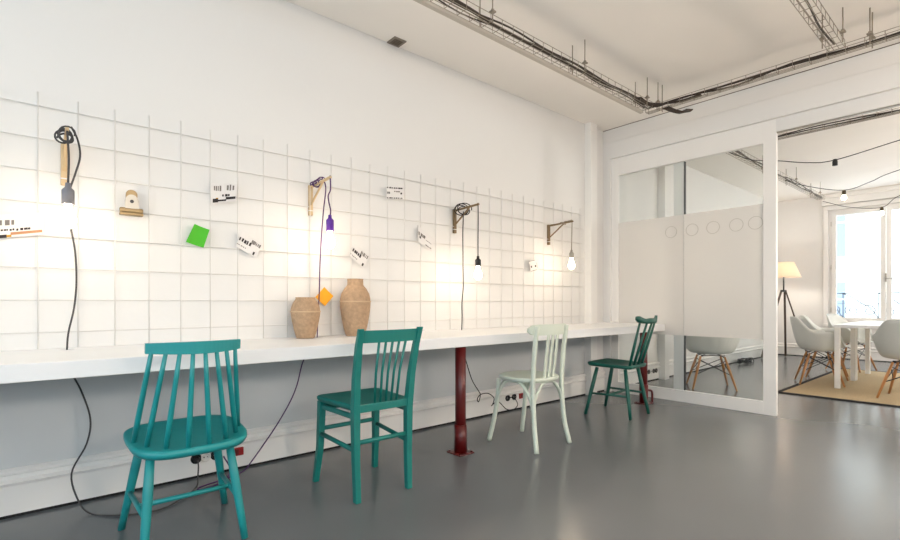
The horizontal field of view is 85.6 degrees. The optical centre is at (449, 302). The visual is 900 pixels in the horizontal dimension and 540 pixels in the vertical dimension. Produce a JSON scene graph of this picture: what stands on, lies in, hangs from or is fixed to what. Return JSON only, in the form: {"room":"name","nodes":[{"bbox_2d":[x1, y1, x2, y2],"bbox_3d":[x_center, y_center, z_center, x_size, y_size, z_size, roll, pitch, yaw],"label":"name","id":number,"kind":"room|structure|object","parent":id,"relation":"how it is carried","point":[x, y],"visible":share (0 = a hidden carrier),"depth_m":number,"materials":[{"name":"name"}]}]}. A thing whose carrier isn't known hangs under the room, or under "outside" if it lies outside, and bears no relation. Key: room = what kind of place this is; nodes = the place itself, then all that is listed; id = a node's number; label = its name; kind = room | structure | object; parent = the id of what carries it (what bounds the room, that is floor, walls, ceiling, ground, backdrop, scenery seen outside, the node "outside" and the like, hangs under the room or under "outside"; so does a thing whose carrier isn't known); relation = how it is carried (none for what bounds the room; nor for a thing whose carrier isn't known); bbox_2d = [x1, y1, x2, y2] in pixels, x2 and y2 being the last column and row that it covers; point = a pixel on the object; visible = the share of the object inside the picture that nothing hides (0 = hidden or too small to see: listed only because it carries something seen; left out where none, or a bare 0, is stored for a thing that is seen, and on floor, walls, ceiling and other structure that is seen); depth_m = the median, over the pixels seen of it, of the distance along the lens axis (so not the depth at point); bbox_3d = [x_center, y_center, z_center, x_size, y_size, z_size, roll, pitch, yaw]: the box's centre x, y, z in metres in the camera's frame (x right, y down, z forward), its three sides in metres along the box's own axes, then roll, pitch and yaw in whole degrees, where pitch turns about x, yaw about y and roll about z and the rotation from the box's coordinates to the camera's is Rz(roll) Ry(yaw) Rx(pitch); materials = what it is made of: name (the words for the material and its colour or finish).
{"room":"open-plan office","nodes":[
{"label":"open-plan office","id":0,"kind":"room"},
{"bbox_2d":[0,0,762,370],"bbox_3d":[0.820,-0.470,4.806,14.540,2.940,0.120,0,0,-41],"label":"wall","id":1,"kind":"structure","parent":0,"point":[281,73],"depth_m":3.04,"materials":[{"name":"white paint"}]},
{"bbox_2d":[54,125,80,349],"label":"wall lamp","id":2,"kind":"object","parent":1,"relation":"attached to","point":[67,219],"depth_m":2.18,"materials":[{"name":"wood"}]},
{"bbox_2d":[61,182,74,204],"bbox_3d":[-1.701,-0.485,2.164,0.047,0.094,0.047,0,0,-41],"label":"socket","id":3,"kind":"object","parent":2,"relation":"attached to","point":[67,193],"depth_m":2.15,"materials":[{"name":"grey plastic"}]},
{"bbox_2d":[70,378,120,515],"label":"cable","id":4,"kind":"object","parent":1,"relation":"attached to","point":[76,381],"depth_m":2.36,"materials":[{"name":"black plastic"}]},
{"bbox_2d":[201,453,210,461],"bbox_3d":[-1.403,0.888,2.793,0.057,0.057,0.012,0,0,-41],"label":"wall outlet","id":5,"kind":"object","parent":1,"relation":"attached to","point":[206,457],"visible":0.9,"depth_m":2.79,"materials":[{"name":"white plastic"}]},
{"bbox_2d":[234,447,243,455],"bbox_3d":[-1.278,0.892,2.900,0.088,0.048,0.014,0,0,-41],"label":"power outlet","id":6,"kind":"object","parent":1,"relation":"attached to","point":[239,450],"visible":0.54,"depth_m":2.91,"materials":[{"name":"red plastic"}]},
{"bbox_2d":[239,360,303,473],"label":"cable","id":7,"kind":"object","parent":1,"relation":"attached to","point":[303,360],"depth_m":3.02,"materials":[{"name":"black rubber"}]},
{"bbox_2d":[0,91,582,348],"bbox_3d":[-0.806,-0.396,3.317,5.876,1.236,0.026,0,0,-41],"label":"grid","id":8,"kind":"object","parent":1,"relation":"attached to","point":[37,104],"visible":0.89,"depth_m":2.80,"materials":[{"name":"white"}]},
{"bbox_2d":[0,212,42,237],"bbox_3d":[-2.005,-0.360,2.266,0.165,0.140,0.007,0,0,-41],"label":"photo card","id":9,"kind":"object","parent":8,"relation":"attached to","point":[23,224],"visible":1,"depth_m":2.27,"materials":[{"name":"white paper"}]},
{"bbox_2d":[119,190,142,216],"bbox_3d":[-1.669,-0.522,2.547,0.104,0.134,0.036,0,0,-41],"label":"clip","id":10,"kind":"object","parent":8,"relation":"attached to","point":[131,208],"visible":1,"depth_m":2.54,"materials":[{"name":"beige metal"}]},
{"bbox_2d":[186,224,208,247],"bbox_3d":[-1.430,-0.378,2.755,0.122,0.132,0.011,0,0,-41],"label":"sticky note","id":11,"kind":"object","parent":8,"relation":"attached to","point":[198,235],"visible":1,"depth_m":2.76,"materials":[{"name":"green paper"}]},
{"bbox_2d":[211,183,236,202],"bbox_3d":[-1.325,-0.638,2.848,0.145,0.136,0.007,0,0,-41],"label":"photo card","id":12,"kind":"object","parent":8,"relation":"attached to","point":[220,192],"visible":1,"depth_m":2.85,"materials":[{"name":"white paper"}]},
{"bbox_2d":[236,231,261,256],"bbox_3d":[-1.215,-0.353,2.942,0.160,0.154,0.007,0,0,-41],"label":"postcard","id":13,"kind":"object","parent":8,"relation":"attached to","point":[246,243],"visible":1,"depth_m":2.94,"materials":[{"name":"white paper"}]},
{"bbox_2d":[316,287,332,305],"bbox_3d":[-0.843,-0.040,3.263,0.130,0.128,0.005,0,0,-41],"label":"sticky note","id":14,"kind":"object","parent":8,"relation":"attached to","point":[325,295],"visible":0.91,"depth_m":3.26,"materials":[{"name":"orange paper"}]},
{"bbox_2d":[350,244,369,267],"bbox_3d":[-0.639,-0.330,3.436,0.162,0.170,0.007,0,0,-41],"label":"postcard","id":15,"kind":"object","parent":8,"relation":"attached to","point":[357,254],"visible":1,"depth_m":3.44,"materials":[{"name":"white paper"}]},
{"bbox_2d":[386,186,403,198],"bbox_3d":[-0.411,-0.818,3.632,0.153,0.108,0.005,0,0,-41],"label":"postcard","id":16,"kind":"object","parent":8,"relation":"attached to","point":[391,192],"visible":1,"depth_m":3.63,"materials":[{"name":"white paper"}]},
{"bbox_2d":[418,226,433,250],"bbox_3d":[-0.190,-0.502,3.822,0.163,0.195,0.006,0,0,-41],"label":"postcard","id":17,"kind":"object","parent":8,"relation":"attached to","point":[425,239],"visible":1,"depth_m":3.82,"materials":[{"name":"white paper"}]},
{"bbox_2d":[528,259,539,271],"bbox_3d":[0.810,-0.357,4.679,0.170,0.135,0.006,0,0,-41],"label":"postcard","id":18,"kind":"object","parent":8,"relation":"attached to","point":[534,265],"visible":1,"depth_m":4.68,"materials":[{"name":"white paper"}]},
{"bbox_2d":[0,337,584,469],"bbox_3d":[-1.555,0.518,2.690,7.940,0.507,0.003,0,0,-41],"label":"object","id":19,"kind":"structure","parent":1,"relation":"attached to","point":[47,420],"depth_m":2.85,"materials":[{"name":"grey paint"}]},
{"bbox_2d":[308,175,334,303],"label":"wall lamp","id":20,"kind":"object","parent":1,"relation":"attached to","point":[329,242],"depth_m":3.09,"materials":[{"name":"brown wood"}]},
{"bbox_2d":[326,215,333,230],"bbox_3d":[-0.742,-0.491,3.005,0.047,0.099,0.047,0,0,-41],"label":"socket","id":21,"kind":"object","parent":20,"relation":"attached to","point":[329,222],"depth_m":2.99,"materials":[{"name":"purple plastic"}]},
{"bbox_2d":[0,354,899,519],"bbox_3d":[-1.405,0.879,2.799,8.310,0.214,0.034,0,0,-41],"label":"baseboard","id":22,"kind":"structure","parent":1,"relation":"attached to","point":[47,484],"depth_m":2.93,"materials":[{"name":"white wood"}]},
{"bbox_2d":[461,263,463,329],"label":"cable","id":23,"kind":"object","parent":1,"relation":"attached to","point":[463,263],"depth_m":3.98,"materials":[{"name":"plastic"}]},
{"bbox_2d":[452,203,481,279],"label":"wall lamp","id":24,"kind":"object","parent":1,"relation":"attached to","point":[477,274],"depth_m":3.93,"materials":[{"name":"brown wood"}]},
{"bbox_2d":[475,256,480,265],"bbox_3d":[0.221,-0.327,3.827,0.047,0.079,0.047,0,0,-41],"label":"socket","id":25,"kind":"object","parent":24,"relation":"attached to","point":[478,261],"depth_m":3.81,"materials":[{"name":"black plastic"}]},
{"bbox_2d":[466,361,517,410],"label":"cable","id":26,"kind":"object","parent":1,"relation":"attached to","point":[466,361],"depth_m":4.17,"materials":[{"name":"black plastic"}]},
{"bbox_2d":[547,220,574,268],"bbox_3d":[1.082,-0.553,4.741,0.061,0.477,0.322,0,0,-36],"label":"wall lamp","id":27,"kind":"object","parent":1,"relation":"attached to","point":[571,265],"visible":1,"depth_m":4.68,"materials":[{"name":"brown wood"}]},
{"bbox_2d":[569,250,573,257],"bbox_3d":[1.159,-0.463,4.635,0.047,0.077,0.047,0,0,-41],"label":"socket","id":28,"kind":"object","parent":27,"relation":"attached to","point":[571,255],"depth_m":4.62,"materials":[{"name":"beige metal"}]},
{"bbox_2d":[585,122,596,394],"bbox_3d":[1.531,-0.470,5.282,0.120,2.940,0.083,0,0,-41],"label":"column","id":29,"kind":"structure","parent":1,"relation":"attached to","point":[590,128],"depth_m":5.25,"materials":[{"name":"white paint"}]},
{"bbox_2d":[658,166,668,379],"bbox_3d":[2.794,-0.470,6.356,0.125,2.940,0.096,0,0,-41],"label":"trim","id":30,"kind":"structure","parent":1,"relation":"attached to","point":[663,172],"depth_m":6.31,"materials":[{"name":"white paint"}]},
{"bbox_2d":[620,344,762,382],"bbox_3d":[4.070,0.879,7.491,5.870,0.214,0.034,0,0,-41],"label":"baseboard","id":31,"kind":"structure","parent":1,"relation":"attached to","point":[755,351],"depth_m":7.24,"materials":[{"name":"white wood"}]},
{"bbox_3d":[-1.441,0.888,2.760,0.057,0.057,0.012,0,0,-41],"label":"wall outlet","id":32,"kind":"object","parent":1,"relation":"attached to","visible":0},
{"bbox_2d":[193,455,200,462],"bbox_3d":[-1.431,0.888,2.748,0.037,0.038,0.040,0,0,-41],"label":"plug","id":33,"kind":"object","parent":32,"relation":"attached to","point":[196,458],"visible":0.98,"depth_m":2.74,"materials":[{"name":"black plastic"}]},
{"bbox_2d":[0,354,899,539],"bbox_3d":[2.959,1.060,2.310,14.540,0.120,6.696,0,0,-41],"label":"floor","id":34,"kind":"structure","parent":0,"point":[819,468],"depth_m":2.67,"materials":[{"name":"grey concrete"}]},
{"bbox_2d":[117,339,247,539],"bbox_3d":[-1.121,0.577,2.090,0.459,0.854,0.537,0,0,-41],"label":"spindle chair","id":35,"kind":"object","parent":34,"relation":"on","point":[152,441],"visible":1,"depth_m":1.97,"materials":[{"name":"teal paint"}]},
{"bbox_2d":[0,322,664,456],"bbox_3d":[-0.718,0.612,2.941,7.137,0.776,0.708,0,0,-41],"label":"desk","id":36,"kind":"object","parent":34,"relation":"on","point":[17,366],"visible":0.94,"depth_m":2.48,"materials":[{"name":"white paint"}]},
{"bbox_2d":[290,297,320,338],"bbox_3d":[-0.913,0.096,3.070,0.189,0.258,0.189,0,0,-41],"label":"clay vase","id":37,"kind":"object","parent":36,"relation":"on","point":[305,311],"visible":1,"depth_m":3.01,"materials":[{"name":"brown ceramic"}]},
{"bbox_2d":[339,279,370,335],"bbox_3d":[-0.643,0.033,3.301,0.213,0.385,0.213,0,0,-41],"label":"clay vase","id":38,"kind":"object","parent":36,"relation":"on","point":[355,302],"visible":0.96,"depth_m":3.23,"materials":[{"name":"brown ceramic"}]},
{"bbox_2d":[312,327,422,503],"bbox_3d":[-0.451,0.564,2.654,0.410,0.872,0.513,0,0,-40],"label":"chair","id":39,"kind":"object","parent":34,"relation":"on","point":[358,400],"visible":1,"depth_m":2.56,"materials":[{"name":"teal paint"}]},
{"bbox_2d":[487,323,571,453],"bbox_3d":[0.567,0.576,3.495,0.430,0.856,0.462,0,0,-43],"label":"bistro chair","id":40,"kind":"object","parent":34,"relation":"on","point":[526,379],"visible":1,"depth_m":3.38,"materials":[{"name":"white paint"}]},
{"bbox_2d":[584,315,657,419],"bbox_3d":[1.534,0.559,4.354,0.550,0.890,0.467,0,0,44],"label":"chair","id":41,"kind":"object","parent":34,"relation":"on","point":[611,363],"visible":1,"depth_m":4.30,"materials":[{"name":"green paint"}]},
{"bbox_2d":[686,336,739,390],"bbox_3d":[3.070,0.594,5.715,0.640,0.820,0.540,0,0,17],"label":"armchair","id":42,"kind":"object","parent":34,"relation":"on","point":[700,345],"visible":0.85,"depth_m":5.59,"materials":[{"name":"grey plastic"}]},
{"bbox_2d":[737,357,753,363],"bbox_3d":[4.839,0.951,7.959,0.515,0.090,0.178,0,0,-41],"label":"cable coil","id":43,"kind":"object","parent":34,"relation":"on","point":[747,360],"visible":1,"depth_m":7.91,"materials":[{"name":"black plastic"}]},
{"bbox_2d":[760,262,807,357],"bbox_3d":[5.905,0.139,8.684,0.670,1.707,0.547,0,0,-6],"label":"floor lamp","id":44,"kind":"object","parent":34,"relation":"on","point":[785,269],"visible":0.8,"depth_m":8.59,"materials":[{"name":"beige fabric"}]},
{"bbox_2d":[778,368,899,407],"bbox_3d":[5.740,0.994,5.212,3.000,0.012,3.045,0,0,-41],"label":"rug","id":45,"kind":"object","parent":34,"relation":"on","point":[865,389],"visible":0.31,"depth_m":5.53,"materials":[{"name":"wicker"}]},
{"bbox_2d":[789,316,845,386],"bbox_3d":[4.502,0.583,5.977,0.540,0.820,0.640,0,0,29],"label":"armchair","id":46,"kind":"object","parent":45,"relation":"on","point":[806,339],"visible":0.88,"depth_m":5.86,"materials":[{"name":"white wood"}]},
{"bbox_2d":[800,315,849,380],"bbox_3d":[4.979,0.583,6.460,0.540,0.820,0.640,0,0,39],"label":"armchair","id":47,"kind":"object","parent":45,"relation":"on","point":[804,319],"visible":0.27,"depth_m":6.40,"materials":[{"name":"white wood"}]},
{"bbox_2d":[825,314,877,372],"bbox_3d":[5.881,0.583,7.166,0.640,0.820,0.540,0,0,-26],"label":"armchair","id":48,"kind":"object","parent":45,"relation":"on","point":[832,319],"visible":0.45,"depth_m":7.22,"materials":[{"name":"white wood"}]},
{"bbox_2d":[833,322,881,388],"bbox_3d":[5.124,0.622,5.485,0.900,0.735,1.100,0,0,-41],"label":"meeting table","id":49,"kind":"object","parent":45,"relation":"on","point":[837,327],"visible":1,"depth_m":5.60,"materials":[{"name":"white paint"}]},
{"bbox_2d":[853,321,883,379],"bbox_3d":[5.815,0.622,6.077,0.900,0.735,1.100,0,0,-41],"label":"meeting table","id":50,"kind":"object","parent":45,"relation":"on","point":[867,331],"visible":0.49,"depth_m":6.71,"materials":[{"name":"white paint"}]},
{"bbox_2d":[871,320,899,397],"bbox_3d":[4.709,0.583,4.962,0.540,0.820,0.640,0,0,-36],"label":"armchair","id":51,"kind":"object","parent":45,"relation":"on","point":[886,339],"visible":1,"depth_m":5.00,"materials":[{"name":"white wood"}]},
{"bbox_2d":[286,0,899,201],"bbox_3d":[2.959,-2.000,2.310,14.540,0.120,6.696,0,0,-41],"label":"ceiling","id":52,"kind":"structure","parent":0,"point":[683,47],"depth_m":3.77,"materials":[{"name":"paint"}]},
{"bbox_2d":[387,36,406,47],"bbox_3d":[-0.396,-1.936,3.612,0.104,0.008,0.104,0,0,-41],"label":"ceiling vent","id":53,"kind":"object","parent":52,"relation":"in","point":[395,41],"visible":1,"depth_m":3.61,"materials":[{"name":"grey metal"}]},
{"bbox_2d":[413,0,651,113],"bbox_3d":[-0.198,-1.815,2.636,5.134,0.249,0.141,0,0,-41],"label":"cable tray","id":54,"kind":"object","parent":52,"relation":"hanging from","point":[426,3],"visible":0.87,"depth_m":3.29,"materials":[{"name":"silver metal"}]},
{"bbox_2d":[438,0,646,108],"bbox_3d":[-0.195,-1.741,2.632,5.131,0.049,0.076,0,0,-41],"label":"cable bundle","id":55,"kind":"object","parent":54,"relation":"in","point":[456,1],"visible":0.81,"depth_m":3.29,"materials":[{"name":"brown"}]},
{"bbox_2d":[645,7,899,113],"bbox_3d":[3.569,-1.820,2.321,0.111,0.240,5.484,0,0,-41],"label":"cable tray","id":56,"kind":"object","parent":52,"relation":"hanging from","point":[870,33],"visible":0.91,"depth_m":3.52,"materials":[{"name":"silver metal"}]},
{"bbox_2d":[637,94,700,106],"bbox_3d":[1.854,-1.744,4.187,0.552,0.048,0.196,0,0,10],"label":"cable bend","id":57,"kind":"object","parent":56,"relation":"in","point":[643,100],"visible":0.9,"depth_m":4.22,"materials":[{"name":"brown plastic"}]},
{"bbox_2d":[663,106,692,113],"bbox_3d":[2.022,-1.711,4.302,0.300,0.073,0.086,0,0,-27],"label":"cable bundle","id":58,"kind":"object","parent":56,"relation":"in","point":[668,108],"visible":1,"depth_m":4.28,"materials":[{"name":"brown plastic"}]},
{"bbox_2d":[647,31,899,108],"bbox_3d":[3.575,-1.742,2.327,0.041,0.053,5.480,0,0,-41],"label":"cable bundle","id":59,"kind":"object","parent":56,"relation":"in","point":[896,33],"visible":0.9,"depth_m":3.58,"materials":[{"name":"brown plastic"}]},
{"bbox_2d":[726,150,823,199],"bbox_3d":[4.372,-1.820,6.539,4.754,0.240,0.156,0,0,-41],"label":"cable tray","id":60,"kind":"object","parent":52,"relation":"hanging from","point":[752,165],"visible":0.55,"depth_m":6.82,"materials":[{"name":"silver metal"}]},
{"bbox_2d":[735,151,821,197],"bbox_3d":[4.380,-1.740,6.530,4.751,0.053,0.064,0,0,-41],"label":"cable bundle","id":61,"kind":"object","parent":60,"relation":"in","point":[742,154],"visible":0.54,"depth_m":6.91,"materials":[{"name":"brown"}]},
{"bbox_2d":[729,140,899,165],"bbox_3d":[4.116,-1.577,4.418,0.044,0.454,2.953,0,0,-41],"label":"string light","id":62,"kind":"object","parent":60,"relation":"hanging from","point":[834,161],"visible":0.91,"depth_m":4.79,"materials":[{"name":"black"}]},
{"bbox_2d":[832,159,837,165],"bbox_3d":[3.796,-1.383,4.792,0.044,0.065,0.043,0,0,-41],"label":"socket","id":63,"kind":"object","parent":62,"relation":"attached to","point":[835,161],"depth_m":4.78,"materials":[{"name":"black plastic"}]},
{"bbox_2d":[785,169,899,199],"bbox_3d":[5.449,-1.591,5.936,0.058,0.527,2.323,0,0,-41],"label":"string light","id":64,"kind":"object","parent":60,"relation":"hanging from","point":[843,197],"visible":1,"depth_m":6.30,"materials":[{"name":"black rubber cable"},{"name":"black plastic"},{"name":"glass"}]},
{"bbox_2d":[823,195,899,215],"bbox_3d":[6.676,-1.573,7.500,0.058,0.462,1.503,0,0,-41],"label":"string light","id":65,"kind":"object","parent":60,"relation":"hanging from","point":[881,213],"visible":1,"depth_m":7.51,"materials":[{"name":"black"}]},
{"bbox_2d":[790,0,845,51],"bbox_3d":[0.679,-1.826,1.636,5.164,0.228,0.141,0,0,-41],"label":"cable tray","id":66,"kind":"object","parent":52,"relation":"hanging from","point":[843,30],"visible":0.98,"depth_m":3.09,"materials":[{"name":"silver metal"}]},
{"bbox_2d":[804,0,834,44],"bbox_3d":[0.676,-1.753,1.639,5.160,0.046,0.039,0,0,-41],"label":"cable bundle","id":67,"kind":"object","parent":66,"relation":"in","point":[814,16],"visible":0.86,"depth_m":3.08,"materials":[{"name":"brown"}]},
{"bbox_2d":[778,108,899,139],"bbox_3d":[4.902,-1.820,3.378,0.116,0.240,5.354,0,0,-41],"label":"cable tray","id":68,"kind":"object","parent":52,"relation":"hanging from","point":[891,113],"visible":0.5,"depth_m":4.67,"materials":[{"name":"silver metal"}]},
{"bbox_2d":[778,109,899,136],"bbox_3d":[4.897,-1.741,3.374,0.044,0.049,5.351,0,0,-41],"label":"cable bundle","id":69,"kind":"object","parent":68,"relation":"in","point":[883,113],"visible":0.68,"depth_m":4.69,"materials":[{"name":"brown plastic"}]},
{"bbox_2d":[603,43,899,391],"bbox_3d":[3.884,-0.470,3.102,0.125,2.940,6.456,0,0,-41],"label":"wall","id":70,"kind":"structure","parent":0,"point":[869,81],"depth_m":4.29,"materials":[{"name":"white paint"}]},
{"bbox_2d":[612,119,777,415],"bbox_3d":[2.372,-0.306,4.897,0.075,2.612,1.595,0,0,-41],"label":"door","id":71,"kind":"structure","parent":70,"relation":"in","point":[714,273],"depth_m":4.75,"materials":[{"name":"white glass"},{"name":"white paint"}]},
{"bbox_2d":[603,42,899,131],"bbox_3d":[3.838,-1.937,3.063,0.010,0.006,6.456,0,0,-41],"label":"trim","id":72,"kind":"structure","parent":70,"relation":"attached to","point":[899,42],"depth_m":4.26,"materials":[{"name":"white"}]},
{"bbox_2d":[777,104,899,133],"bbox_3d":[3.854,-1.497,3.156,0.030,0.010,2.977,0,0,-41],"label":"trim","id":73,"kind":"structure","parent":70,"relation":"attached to","point":[897,105],"depth_m":3.94,"materials":[{"name":"white paint"},{"name":"wood"}]},
{"bbox_2d":[778,197,899,347],"bbox_3d":[8.472,-0.470,7.034,0.220,2.940,6.456,0,0,-41],"label":"wall","id":74,"kind":"structure","parent":0,"point":[800,221],"depth_m":9.07,"materials":[{"name":"white paint"}]},
{"bbox_2d":[778,343,896,361],"bbox_3d":[8.375,0.879,6.952,0.034,0.214,6.456,0,0,-41],"label":"baseboard","id":75,"kind":"structure","parent":74,"relation":"attached to","point":[792,348],"depth_m":8.81,"materials":[{"name":"white wood"}]},
{"bbox_2d":[821,184,899,206],"bbox_3d":[8.592,-1.840,6.640,0.110,0.200,5.700,0,0,-41],"label":"trim","id":76,"kind":"structure","parent":74,"relation":"attached to","point":[886,192],"depth_m":8.33,"materials":[{"name":"white wood"}]},
{"bbox_2d":[823,198,899,325],"bbox_3d":[7.356,-0.650,8.198,0.160,2.160,1.699,0,0,-41],"label":"window","id":77,"kind":"structure","parent":74,"relation":"in","point":[886,278],"depth_m":8.43,"materials":[{"name":"white wood"}]},
{"bbox_2d":[837,292,899,317],"bbox_3d":[8.460,0.111,7.570,0.050,0.579,5.684,0,0,-41],"label":"balcony railing","id":78,"kind":"object","parent":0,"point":[843,294],"visible":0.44,"depth_m":8.78,"materials":[{"name":"grey metal"}]},
{"label":"outside","id":79,"kind":"structure","parent":0,"visible":0},
{"bbox_2d":[837,209,899,317],"bbox_3d":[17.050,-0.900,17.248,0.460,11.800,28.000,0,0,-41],"label":"window","id":80,"kind":"structure","parent":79,"point":[858,235],"depth_m":18.51,"materials":[{"name":"glass"}]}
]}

